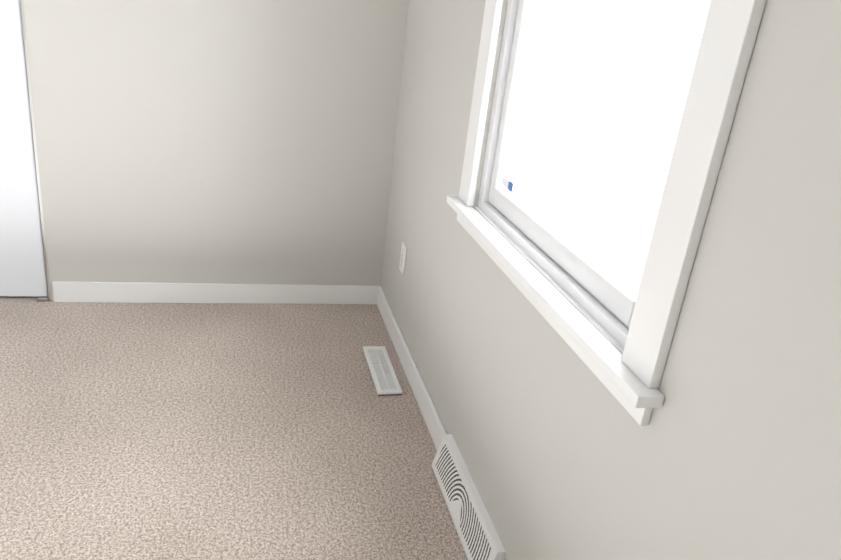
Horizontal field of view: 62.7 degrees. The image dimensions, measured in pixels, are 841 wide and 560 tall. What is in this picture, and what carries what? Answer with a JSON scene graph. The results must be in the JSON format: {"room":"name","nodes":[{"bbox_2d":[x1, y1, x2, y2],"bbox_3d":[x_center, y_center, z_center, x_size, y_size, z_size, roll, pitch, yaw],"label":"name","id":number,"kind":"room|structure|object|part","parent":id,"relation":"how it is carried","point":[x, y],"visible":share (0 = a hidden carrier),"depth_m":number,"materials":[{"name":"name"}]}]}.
{"room":"empty bedroom","nodes":[
{"label":"empty bedroom","id":0,"kind":"room"},
{"bbox_2d":[23,0,408,300],"bbox_3d":[-1.935,-1.069,2.306,4.180,2.440,0.120,1,23,-15],"label":"wall","id":1,"kind":"structure","parent":0,"point":[222,141],"depth_m":2.75,"materials":[{"name":"paint"}]},
{"bbox_2d":[20,0,50,300],"bbox_3d":[-2.306,-0.894,2.251,1.846,2.074,0.064,1,23,-15],"label":"door frame","id":2,"kind":"structure","parent":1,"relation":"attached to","point":[35,151],"depth_m":2.62,"materials":[{"name":"white wood"}]},
{"bbox_2d":[0,0,47,296],"bbox_3d":[-2.305,-0.874,2.245,1.820,2.031,0.086,1,23,-15],"label":"closet doors","id":3,"kind":"structure","parent":2,"relation":"attached to","point":[22,266],"depth_m":2.65,"materials":[{"name":"white wood"}]},
{"bbox_2d":[52,281,380,303],"bbox_3d":[-0.846,0.059,2.999,1.364,0.092,0.012,1,23,-15],"label":"baseboard","id":4,"kind":"structure","parent":1,"relation":"attached to","point":[110,292],"depth_m":2.98,"materials":[{"name":"white wood"}]},
{"bbox_2d":[0,296,467,559],"bbox_3d":[-1.790,0.600,1.653,4.180,0.120,4.005,1,23,-15],"label":"floor","id":5,"kind":"structure","parent":0,"point":[184,431],"depth_m":2.12,"materials":[{"name":"carpet"}]},
{"bbox_2d":[363,346,402,395],"bbox_3d":[-0.148,0.339,2.618,0.090,0.013,0.350,1,23,-15],"label":"floor air vent","id":6,"kind":"object","parent":5,"relation":"on","point":[384,377],"visible":0.98,"depth_m":2.60,"materials":[{"name":"white metal"}]},
{"bbox_2d":[381,0,840,559],"bbox_3d":[0.375,-0.417,1.386,0.160,2.440,3.325,1,23,-15],"label":"wall","id":7,"kind":"structure","parent":0,"point":[731,450],"depth_m":1.01,"materials":[{"name":"paint"}]},
{"bbox_2d":[399,242,406,274],"bbox_3d":[-0.071,-0.085,2.726,0.010,0.115,0.070,1,23,-15],"label":"electrical outlet","id":8,"kind":"object","parent":7,"relation":"attached to","point":[403,257],"visible":1,"depth_m":2.71,"materials":[{"name":"white plastic"}]},
{"bbox_2d":[377,287,446,450],"bbox_3d":[-0.055,0.301,2.636,0.012,0.092,1.185,1,23,-15],"label":"baseboard","id":9,"kind":"structure","parent":7,"relation":"attached to","point":[434,424],"depth_m":2.51,"materials":[{"name":"white wood"}]},
{"bbox_2d":[432,434,505,559],"bbox_3d":[0.119,0.610,1.880,0.050,0.114,0.480,1,23,-15],"label":"air vent","id":10,"kind":"object","parent":7,"relation":"in","point":[476,530],"visible":1,"depth_m":1.85,"materials":[{"name":"white metal"}]},
{"bbox_2d":[447,0,765,425],"bbox_3d":[0.367,-0.607,1.313,0.198,1.378,1.090,1,23,-15],"label":"window","id":11,"kind":"structure","parent":7,"relation":"in","point":[608,325],"depth_m":1.24,"materials":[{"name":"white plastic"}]},
{"bbox_2d":[501,176,508,188],"bbox_3d":[0.220,-0.255,1.798,0.001,0.020,0.053,1,23,-15],"label":"window sticker","id":12,"kind":"object","parent":11,"relation":"attached to","point":[505,182],"visible":1,"depth_m":1.79,"materials":[{"name":"white paper"}]},
{"bbox_2d":[508,180,513,192],"bbox_3d":[0.230,-0.238,1.760,0.001,0.024,0.030,1,23,-15],"label":"window sticker","id":13,"kind":"object","parent":11,"relation":"attached to","point":[510,186],"visible":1,"depth_m":1.76,"materials":[{"name":"blue paper"}]},
{"bbox_3d":[0.325,-0.340,1.418,0.026,0.614,0.816,1,23,-15],"label":"window sash","id":14,"kind":"part","parent":11,"relation":"part of","materials":[{"name":"white plastic"}]},
{"label":"outside","id":15,"kind":"structure","parent":0,"visible":0},
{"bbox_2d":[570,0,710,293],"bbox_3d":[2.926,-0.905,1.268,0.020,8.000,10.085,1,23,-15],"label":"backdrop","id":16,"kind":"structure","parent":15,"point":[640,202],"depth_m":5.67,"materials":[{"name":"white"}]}
]}

